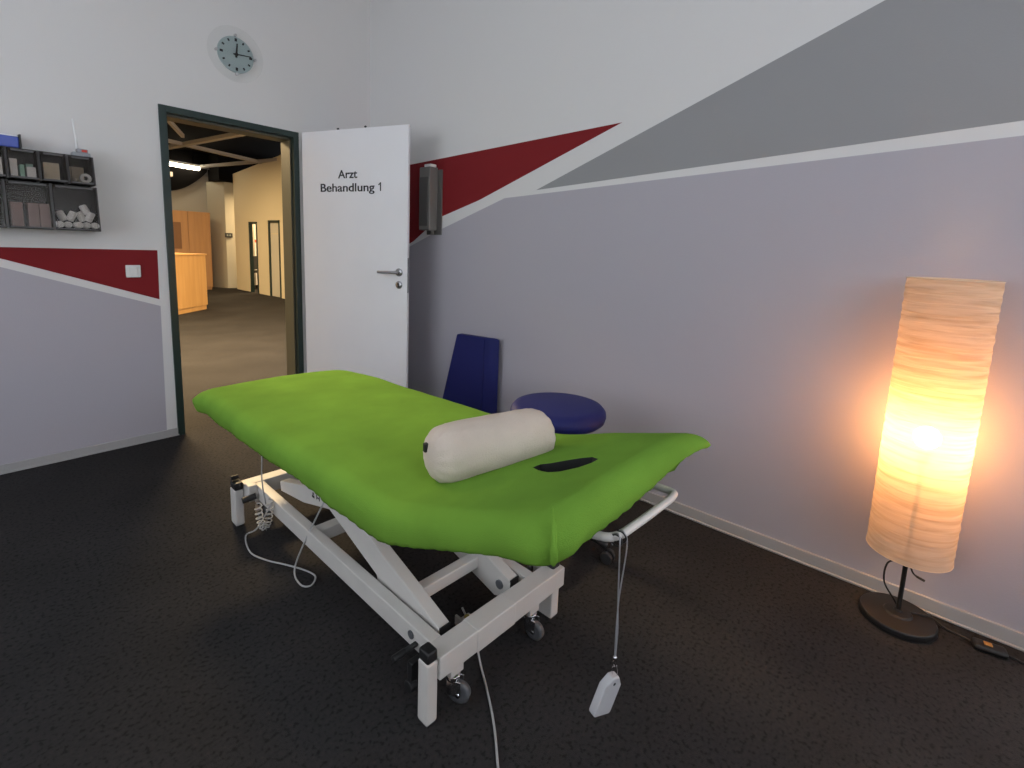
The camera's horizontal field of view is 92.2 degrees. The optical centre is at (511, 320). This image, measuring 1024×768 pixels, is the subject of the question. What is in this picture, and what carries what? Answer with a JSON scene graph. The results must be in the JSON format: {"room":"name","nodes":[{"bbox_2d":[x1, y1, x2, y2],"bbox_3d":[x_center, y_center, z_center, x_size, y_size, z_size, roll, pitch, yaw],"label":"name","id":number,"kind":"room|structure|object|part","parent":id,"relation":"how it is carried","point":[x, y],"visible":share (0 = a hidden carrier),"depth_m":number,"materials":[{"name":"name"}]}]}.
{"room":"examination room","nodes":[
{"label":"examination room","id":0,"kind":"room"},
{"bbox_2d":[167,121,184,137],"bbox_3d":[-5.450,-3.130,7.978,0.050,0.060,1.443,-2,9,-25],"label":"ceiling beam","id":1,"kind":"structure","parent":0,"point":[173,125],"depth_m":8.02,"materials":[{"name":"brown wood"}]},
{"bbox_2d":[0,0,369,464],"bbox_3d":[-2.645,-0.905,2.539,0.162,3.450,4.704,9,11,40],"label":"wall","id":2,"kind":"structure","parent":0,"point":[86,347],"depth_m":2.88,"materials":[{"name":"white paint"}]},
{"bbox_2d":[0,146,95,186],"bbox_3d":[-2.485,-0.791,2.493,0.168,0.150,0.561,9,11,40],"label":"upper cabinet","id":3,"kind":"object","parent":2,"relation":"attached to","point":[23,156],"visible":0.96,"depth_m":2.57,"materials":[{"name":"grey plastic"}]},
{"bbox_2d":[0,157,2,173],"bbox_3d":[-2.531,-0.761,2.422,0.080,0.085,0.033,9,11,40],"label":"pack","id":4,"kind":"object","parent":3,"relation":"in","point":[1,168],"visible":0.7,"depth_m":2.41,"materials":[{"name":"white"}]},
{"bbox_2d":[0,133,21,148],"bbox_3d":[-2.572,-0.891,2.395,0.118,0.068,0.256,9,10,37],"label":"box","id":5,"kind":"object","parent":3,"relation":"on","point":[8,140],"visible":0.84,"depth_m":2.43,"materials":[{"name":"blue paint"}]},
{"bbox_3d":[-2.496,-0.903,2.492,0.118,0.068,0.008,9,10,37],"label":"plate","id":6,"kind":"part","parent":5,"relation":"part of","materials":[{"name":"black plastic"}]},
{"bbox_2d":[7,158,17,176],"bbox_3d":[-2.495,-0.766,2.464,0.080,0.085,0.028,9,11,40],"label":"pack","id":7,"kind":"object","parent":3,"relation":"in","point":[12,162],"visible":0.77,"depth_m":2.44,"materials":[{"name":"white plastic"}]},
{"bbox_2d":[18,164,24,175],"bbox_3d":[-2.476,-0.756,2.488,0.080,0.060,0.016,9,11,40],"label":"pack","id":8,"kind":"object","parent":3,"relation":"in","point":[21,170],"visible":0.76,"depth_m":2.46,"materials":[{"name":"green"}]},
{"bbox_2d":[25,167,36,177],"bbox_3d":[-2.454,-0.755,2.514,0.080,0.052,0.034,9,11,40],"label":"pack","id":9,"kind":"object","parent":3,"relation":"in","point":[29,171],"visible":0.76,"depth_m":2.49,"materials":[{"name":"white"}]},
{"bbox_2d":[41,162,59,179],"bbox_3d":[-2.400,-0.777,2.565,0.060,0.085,0.062,9,11,40],"label":"pack","id":10,"kind":"object","parent":3,"relation":"in","point":[49,170],"visible":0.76,"depth_m":2.54,"materials":[{"name":"beige"}]},
{"bbox_2d":[69,166,83,181],"bbox_3d":[-2.375,-0.793,2.684,0.040,0.085,0.063,9,11,40],"label":"pack","id":11,"kind":"object","parent":3,"relation":"in","point":[75,172],"visible":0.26,"depth_m":2.67,"materials":[{"name":"beige"}]},
{"bbox_2d":[70,118,90,156],"bbox_3d":[-2.337,-0.985,2.662,0.060,0.195,0.075,9,11,40],"label":"receiver","id":12,"kind":"object","parent":3,"relation":"on","point":[79,152],"visible":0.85,"depth_m":2.65,"materials":[{"name":"grey plastic"}]},
{"bbox_2d":[79,174,91,182],"bbox_3d":[-2.301,-0.769,2.659,0.024,0.049,0.049,9,11,40],"label":"tape roll","id":13,"kind":"object","parent":3,"relation":"in","point":[81,176],"visible":0.94,"depth_m":2.65,"materials":[{"name":"white"}]},
{"bbox_2d":[0,179,100,231],"bbox_3d":[-2.535,-0.587,2.474,0.168,0.236,0.702,9,11,40],"label":"upper cabinet","id":14,"kind":"object","parent":2,"relation":"attached to","point":[67,198],"visible":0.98,"depth_m":2.60,"materials":[{"name":"grey plastic"}]},
{"bbox_2d":[8,202,24,225],"bbox_3d":[-2.510,-0.541,2.497,0.090,0.118,0.044,9,11,40],"label":"carton","id":15,"kind":"object","parent":14,"relation":"in","point":[15,208],"visible":0.94,"depth_m":2.47,"materials":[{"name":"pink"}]},
{"bbox_2d":[25,203,39,226],"bbox_3d":[-2.471,-0.546,2.542,0.090,0.118,0.040,9,11,40],"label":"carton","id":16,"kind":"object","parent":14,"relation":"in","point":[32,209],"visible":0.86,"depth_m":2.51,"materials":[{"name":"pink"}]},
{"bbox_2d":[38,204,50,226],"bbox_3d":[-2.443,-0.550,2.574,0.090,0.118,0.039,9,11,40],"label":"carton","id":17,"kind":"object","parent":14,"relation":"in","point":[44,209],"visible":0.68,"depth_m":2.54,"materials":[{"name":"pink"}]},
{"bbox_2d":[56,221,64,227],"bbox_3d":[-2.384,-0.510,2.596,0.052,0.035,0.035,8,10,34],"label":"roll","id":18,"kind":"object","parent":14,"relation":"in","point":[59,224],"visible":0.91,"depth_m":2.58,"materials":[{"name":"white fabric"}]},
{"bbox_2d":[55,210,66,220],"bbox_3d":[-2.389,-0.559,2.615,0.048,0.059,0.034,-3,10,-30],"label":"roll","id":19,"kind":"object","parent":18,"relation":"on","point":[60,214],"visible":0.96,"depth_m":2.60,"materials":[{"name":"white fabric"}]},
{"bbox_2d":[64,221,71,227],"bbox_3d":[-2.373,-0.515,2.636,0.035,0.035,0.052,-6,11,-43],"label":"roll","id":20,"kind":"object","parent":14,"relation":"in","point":[68,224],"visible":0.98,"depth_m":2.62,"materials":[{"name":"white fabric"}]},
{"bbox_2d":[66,211,76,221],"bbox_3d":[-2.351,-0.560,2.632,0.048,0.059,0.034,-3,10,-30],"label":"roll","id":21,"kind":"object","parent":20,"relation":"on","point":[71,215],"visible":1,"depth_m":2.62,"materials":[{"name":"white fabric"}]},
{"bbox_2d":[72,222,83,227],"bbox_3d":[-2.335,-0.516,2.653,0.052,0.035,0.035,7,9,29],"label":"roll","id":22,"kind":"object","parent":14,"relation":"in","point":[75,224],"visible":0.96,"depth_m":2.64,"materials":[{"name":"white fabric"}]},
{"bbox_2d":[83,222,90,228],"bbox_3d":[-2.323,-0.522,2.693,0.052,0.035,0.035,9,11,40],"label":"roll","id":23,"kind":"object","parent":14,"relation":"in","point":[87,225],"visible":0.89,"depth_m":2.68,"materials":[{"name":"white fabric"}]},
{"bbox_2d":[76,211,84,221],"bbox_3d":[-2.338,-0.565,2.673,0.048,0.059,0.034,-3,10,-30],"label":"roll","id":24,"kind":"object","parent":23,"relation":"on","point":[80,216],"visible":0.88,"depth_m":2.66,"materials":[{"name":"white fabric"}]},
{"bbox_2d":[79,205,89,214],"bbox_3d":[-2.327,-0.605,2.686,0.048,0.059,0.034,-3,10,-30],"label":"roll","id":25,"kind":"object","parent":24,"relation":"on","point":[84,209],"visible":0.88,"depth_m":2.67,"materials":[{"name":"white fabric"}]},
{"bbox_2d":[84,212,94,222],"bbox_3d":[-2.302,-0.566,2.688,0.048,0.059,0.034,-3,10,-30],"label":"roll","id":26,"kind":"object","parent":23,"relation":"on","point":[89,217],"visible":1,"depth_m":2.68,"materials":[{"name":"white fabric"}]},
{"bbox_2d":[91,223,98,228],"bbox_3d":[-2.289,-0.522,2.705,0.052,0.035,0.035,9,11,40],"label":"roll","id":27,"kind":"object","parent":14,"relation":"in","point":[93,225],"visible":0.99,"depth_m":2.69,"materials":[{"name":"white fabric"}]},
{"bbox_2d":[0,428,178,474],"bbox_3d":[-3.125,0.846,2.181,0.015,0.051,2.842,9,11,40],"label":"baseboard","id":28,"kind":"structure","parent":2,"relation":"attached to","point":[90,450],"depth_m":2.89,"materials":[{"name":"grey plastic"}]},
{"bbox_2d":[125,265,140,277],"bbox_3d":[-2.271,-0.298,2.957,0.015,0.074,0.074,9,11,40],"label":"light switch","id":29,"kind":"object","parent":2,"relation":"attached to","point":[131,270],"visible":1,"depth_m":2.95,"materials":[{"name":"white plastic"}]},
{"bbox_2d":[214,34,256,75],"bbox_3d":[-1.804,-1.740,3.222,0.025,0.340,0.340,9,11,40],"label":"wall clock","id":30,"kind":"object","parent":2,"relation":"attached to","point":[234,53],"visible":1,"depth_m":3.22,"materials":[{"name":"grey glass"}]},
{"bbox_2d":[158,104,409,434],"bbox_3d":[-1.540,-0.314,3.541,1.594,2.077,0.694,1,8,-10],"label":"door","id":31,"kind":"structure","parent":2,"relation":"attached to","point":[356,181],"depth_m":3.49,"materials":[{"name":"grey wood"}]},
{"bbox_3d":[-1.943,-0.320,3.476,0.184,2.077,0.856,9,11,40],"label":"frame","id":32,"kind":"part","parent":31,"relation":"part of","materials":[{"name":"grey metal"}]},
{"bbox_3d":[-0.834,-0.333,3.357,0.166,0.055,0.066,6,9,23],"label":"handle","id":33,"kind":"part","parent":31,"relation":"part of","materials":[{"name":"silver metal"}]},
{"bbox_2d":[171,170,207,212],"bbox_3d":[-9.044,-2.533,12.124,0.900,3.400,10.800,9,11,40],"label":"wall","id":34,"kind":"structure","parent":0,"point":[193,197],"depth_m":12.46,"materials":[{"name":"beige paint"}]},
{"bbox_2d":[170,149,207,190],"bbox_3d":[-8.326,-3.670,11.970,0.098,1.010,1.700,9,11,40],"label":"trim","id":35,"kind":"structure","parent":34,"relation":"attached to","point":[182,177],"depth_m":12.18,"materials":[{"name":"black"}]},
{"bbox_2d":[207,153,264,182],"bbox_3d":[-7.044,-3.979,13.221,1.150,0.690,1.890,9,11,40],"label":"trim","id":36,"kind":"structure","parent":34,"relation":"attached to","point":[225,173],"depth_m":12.36,"materials":[{"name":"black"}]},
{"bbox_2d":[167,122,280,158],"bbox_3d":[-5.012,-3.593,8.359,11.575,0.100,11.000,9,11,40],"label":"ceiling","id":37,"kind":"structure","parent":0,"point":[244,145],"depth_m":11.03,"materials":[{"name":"black"}]},
{"bbox_2d":[169,150,199,170],"bbox_3d":[-7.985,-3.942,11.916,0.100,0.470,0.838,5,9,21],"label":"tube light","id":38,"kind":"object","parent":37,"relation":"hanging from","point":[173,163],"visible":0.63,"depth_m":11.97,"materials":[{"name":"white plastic"}]},
{"bbox_2d":[206,182,255,287],"bbox_3d":[-7.548,-2.270,13.153,0.900,2.700,0.940,9,11,40],"label":"wall","id":39,"kind":"structure","parent":0,"point":[220,198],"depth_m":12.76,"materials":[{"name":"beige paint"}]},
{"bbox_2d":[225,233,232,237],"bbox_3d":[-7.304,-2.211,12.713,0.046,0.110,0.170,9,11,40],"label":"wall sign","id":40,"kind":"object","parent":39,"relation":"attached to","point":[226,234],"visible":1,"depth_m":12.70,"materials":[{"name":"black plastic"}]},
{"bbox_2d":[254,224,257,284],"bbox_3d":[-5.427,-2.062,12.652,5.000,2.600,1.950,9,11,40],"label":"wall","id":41,"kind":"structure","parent":0,"point":[254,224],"depth_m":13.83,"materials":[{"name":"white paint"}]},
{"bbox_2d":[233,155,284,298],"bbox_3d":[-3.310,-1.902,9.361,9.835,3.399,0.050,9,11,40],"label":"wall","id":42,"kind":"structure","parent":0,"point":[257,189],"depth_m":11.61,"materials":[{"name":"beige paint"}]},
{"bbox_2d":[168,139,261,163],"bbox_3d":[-6.220,-3.396,9.587,0.100,0.060,3.545,5,9,16],"label":"ceiling beam","id":43,"kind":"structure","parent":42,"relation":"attached to","point":[170,141],"depth_m":10.02,"materials":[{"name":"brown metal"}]},
{"bbox_2d":[168,133,245,149],"bbox_3d":[-5.262,-3.234,8.737,4.830,0.060,0.100,8,10,34],"label":"ceiling beam","id":44,"kind":"structure","parent":43,"relation":"attached to","point":[227,135],"depth_m":8.85,"materials":[{"name":"brown wood"}]},
{"bbox_2d":[200,158,276,167],"bbox_3d":[-6.394,-3.684,11.517,3.050,0.060,0.100,7,10,30],"label":"ceiling beam","id":45,"kind":"structure","parent":42,"relation":"attached to","point":[269,159],"depth_m":11.49,"materials":[{"name":"brown wood"}]},
{"bbox_2d":[248,222,258,292],"bbox_3d":[-6.219,-1.533,11.933,0.460,1.700,0.075,9,11,40],"label":"door","id":46,"kind":"structure","parent":42,"relation":"in","point":[249,223],"depth_m":12.00,"materials":[{"name":"grey metal"}]},
{"bbox_2d":[268,220,281,297],"bbox_3d":[-5.362,-1.408,11.200,0.570,1.730,0.075,9,11,40],"label":"door","id":47,"kind":"structure","parent":42,"relation":"in","point":[273,225],"depth_m":11.22,"materials":[{"name":"grey wood"}]},
{"bbox_2d":[0,287,1023,767],"bbox_3d":[-3.098,0.185,7.312,17.950,0.120,11.100,9,11,40],"label":"floor","id":48,"kind":"structure","parent":0,"point":[140,627],"depth_m":1.60,"materials":[{"name":"carpet"}]},
{"bbox_2d":[175,253,207,314],"bbox_3d":[-5.788,-0.664,8.520,0.550,1.000,0.860,2,8,-1],"label":"reception desk","id":49,"kind":"object","parent":48,"relation":"on","point":[191,279],"visible":0.54,"depth_m":8.50,"materials":[{"name":"brown wood"}]},
{"bbox_2d":[172,210,212,289],"bbox_3d":[-8.131,-1.694,11.855,0.635,1.890,1.450,9,11,40],"label":"tall cabinet","id":50,"kind":"object","parent":48,"relation":"on","point":[192,231],"visible":0.38,"depth_m":11.87,"materials":[{"name":"brown wood"}]},
{"bbox_3d":[-7.955,-2.007,11.520,0.015,0.620,0.390,9,11,40],"label":"panel","id":51,"kind":"part","parent":50,"relation":"part of","materials":[{"name":"brown wood"}]},
{"bbox_3d":[-7.910,-1.692,11.659,0.020,1.800,0.465,9,11,40],"label":"door","id":52,"kind":"part","parent":50,"relation":"part of","materials":[{"name":"brown wood"}]},
{"bbox_3d":[-7.596,-1.732,12.020,0.020,1.800,0.465,9,11,40],"label":"door","id":53,"kind":"part","parent":50,"relation":"part of","materials":[{"name":"brown wood"}]},
{"bbox_2d":[254,256,257,287],"bbox_3d":[-6.581,-1.289,13.100,0.572,0.849,0.528,3,8,6],"label":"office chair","id":54,"kind":"object","parent":48,"relation":"on","point":[255,257],"visible":0.06,"depth_m":13.02,"materials":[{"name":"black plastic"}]},
{"bbox_3d":[-6.798,-1.544,13.063,0.050,0.350,0.400,3,8,6],"label":"backrest","id":55,"kind":"part","parent":54,"relation":"part of","materials":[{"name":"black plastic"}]},
{"bbox_2d":[192,370,710,727],"bbox_3d":[-0.460,0.602,1.858,2.082,0.838,0.773,10,11,42],"label":"table","id":56,"kind":"object","parent":48,"relation":"on","point":[350,442],"visible":0.91,"depth_m":1.47,"materials":[{"name":"green fabric"}]},
{"bbox_3d":[-1.256,0.844,2.256,0.065,0.169,0.038,10,11,42],"label":"leg","id":57,"kind":"part","parent":56,"relation":"part of","materials":[{"name":"white metal"}]},
{"bbox_2d":[254,498,273,530],"bbox_3d":[-1.046,0.825,2.085,0.032,0.130,0.079,9,11,40],"label":"coiled cable","id":58,"kind":"object","parent":56,"relation":"hanging from","point":[264,524],"visible":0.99,"depth_m":2.08,"materials":[{"name":"grey plastic"}]},
{"bbox_2d":[261,456,266,503],"bbox_3d":[-1.029,0.593,2.035,0.012,0.360,0.028,1,8,-7],"label":"cable","id":59,"kind":"object","parent":56,"relation":"hanging from","point":[261,456],"visible":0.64,"depth_m":2.04,"materials":[{"name":"grey plastic"}]},
{"bbox_2d":[245,501,323,587],"bbox_3d":[-0.952,0.818,1.993,0.537,0.340,0.095,8,10,35],"label":"cable","id":60,"kind":"object","parent":56,"relation":"attached to","point":[250,552],"visible":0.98,"depth_m":1.94,"materials":[{"name":"grey plastic"}]},
{"bbox_3d":[-0.602,0.783,1.819,1.112,0.269,0.042,10,11,42],"label":"lift arm","id":61,"kind":"part","parent":56,"relation":"part of","materials":[{"name":"white metal"}]},
{"bbox_3d":[-0.533,0.836,2.008,1.423,0.070,0.584,10,11,42],"label":"frame","id":62,"kind":"part","parent":56,"relation":"part of","materials":[{"name":"white metal"}]},
{"bbox_3d":[-0.294,0.939,1.414,0.015,0.012,0.053,10,11,42],"label":"lever","id":63,"kind":"part","parent":56,"relation":"part of","materials":[{"name":"grey rubber"}]},
{"bbox_3d":[-0.280,1.011,1.409,0.036,0.088,0.044,10,11,42],"label":"brake knob","id":64,"kind":"part","parent":56,"relation":"part of","materials":[{"name":"black plastic"}]},
{"bbox_3d":[-0.231,1.008,1.350,0.044,0.186,0.037,10,11,42],"label":"leg","id":65,"kind":"part","parent":56,"relation":"part of","materials":[{"name":"white metal"}]},
{"bbox_3d":[-0.130,0.964,1.577,0.095,0.032,0.060,10,11,42],"label":"latch plate","id":66,"kind":"part","parent":56,"relation":"part of","materials":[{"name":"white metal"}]},
{"bbox_3d":[-0.397,0.759,2.039,1.112,0.269,0.042,10,11,42],"label":"lift arm","id":67,"kind":"part","parent":56,"relation":"part of","materials":[{"name":"white metal"}]},
{"bbox_2d":[423,408,555,482],"bbox_3d":[-0.059,0.346,1.404,0.402,0.156,0.170,-3,10,-34],"label":"bolster","id":68,"kind":"object","parent":56,"relation":"on","point":[454,451],"visible":0.9,"depth_m":1.32,"materials":[{"name":"fabric"}]},
{"bbox_3d":[0.120,0.959,1.780,0.094,0.186,0.042,10,11,42],"label":"leg","id":69,"kind":"part","parent":56,"relation":"part of","materials":[{"name":"white metal"}]},
{"bbox_2d":[589,530,627,716],"bbox_3d":[0.207,0.644,1.040,0.053,0.394,0.092,9,11,40],"label":"remote control","id":70,"kind":"object","parent":56,"relation":"hanging from","point":[603,700],"visible":1,"depth_m":1.04,"materials":[{"name":"grey plastic"}]},
{"bbox_3d":[0.221,0.576,1.050,0.044,0.262,0.047,9,11,40],"label":"cord","id":71,"kind":"part","parent":70,"relation":"part of","materials":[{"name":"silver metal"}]},
{"bbox_2d":[442,333,498,413],"bbox_3d":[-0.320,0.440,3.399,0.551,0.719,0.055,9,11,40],"label":"chair","id":72,"kind":"object","parent":48,"relation":"on","point":[472,378],"visible":0.56,"depth_m":3.30,"materials":[{"name":"blue leather"}]},
{"bbox_2d":[461,607,498,767],"bbox_3d":[-0.064,1.057,1.290,0.064,0.132,0.718,0,8,-12],"label":"power cable","id":73,"kind":"object","parent":48,"relation":"on","point":[462,608],"visible":0.8,"depth_m":1.40,"materials":[{"name":"grey plastic"}]},
{"bbox_2d":[510,392,615,571],"bbox_3d":[0.209,0.679,2.210,0.584,0.636,0.600,9,11,40],"label":"stool","id":74,"kind":"object","parent":48,"relation":"on","point":[568,413],"visible":0.3,"depth_m":2.09,"materials":[{"name":"blue leather"}]},
{"bbox_3d":[0.202,0.401,2.178,0.422,0.078,0.422,9,11,40],"label":"seat","id":75,"kind":"part","parent":74,"relation":"part of","materials":[{"name":"blue plastic"}]},
{"bbox_3d":[0.302,0.912,2.162,0.273,0.088,0.054,8,10,36],"label":"arm","id":76,"kind":"part","parent":74,"relation":"part of","materials":[{"name":"black plastic"}]},
{"bbox_2d":[859,277,1023,663],"bbox_3d":[1.567,0.502,1.634,0.564,1.259,0.250,9,11,40],"label":"floor lamp","id":77,"kind":"object","parent":48,"relation":"on","point":[947,330],"visible":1,"depth_m":1.64,"materials":[{"name":"beige paper"}]},
{"bbox_3d":[1.454,0.347,1.715,0.250,0.981,0.250,9,11,40],"label":"lamp shade","id":78,"kind":"part","parent":77,"relation":"part of","materials":[{"name":"paper"}]},
{"bbox_3d":[1.588,1.008,1.703,0.500,0.237,0.080,9,11,40],"label":"lamp cord","id":79,"kind":"part","parent":77,"relation":"part of","materials":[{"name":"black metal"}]},
{"bbox_2d":[370,0,1023,632],"bbox_3d":[0.919,-0.743,2.390,5.778,3.450,0.202,10,11,41],"label":"wall","id":80,"kind":"structure","parent":0,"point":[710,220],"depth_m":2.23,"materials":[{"name":"white paint"}]},
{"bbox_2d":[419,164,442,234],"bbox_3d":[-0.582,-0.867,3.529,0.160,0.490,0.088,9,11,40],"label":"wall dispenser","id":81,"kind":"object","parent":80,"relation":"attached to","point":[431,178],"visible":1,"depth_m":3.51,"materials":[{"name":"grey plastic"}]},
{"bbox_3d":[-0.631,-0.852,3.518,0.095,0.340,0.004,9,11,40],"label":"panel","id":82,"kind":"part","parent":81,"relation":"part of","materials":[{"name":"grey"}]},
{"bbox_3d":[-0.558,-0.853,3.561,0.160,0.455,0.011,9,11,40],"label":"plate","id":83,"kind":"part","parent":81,"relation":"part of","materials":[{"name":"grey metal"}]},
{"bbox_2d":[639,491,1023,651],"bbox_3d":[0.302,0.861,2.976,4.165,0.060,0.019,10,11,41],"label":"baseboard","id":84,"kind":"structure","parent":80,"relation":"attached to","point":[1000,633],"depth_m":2.02,"materials":[{"name":"grey"}]}
]}

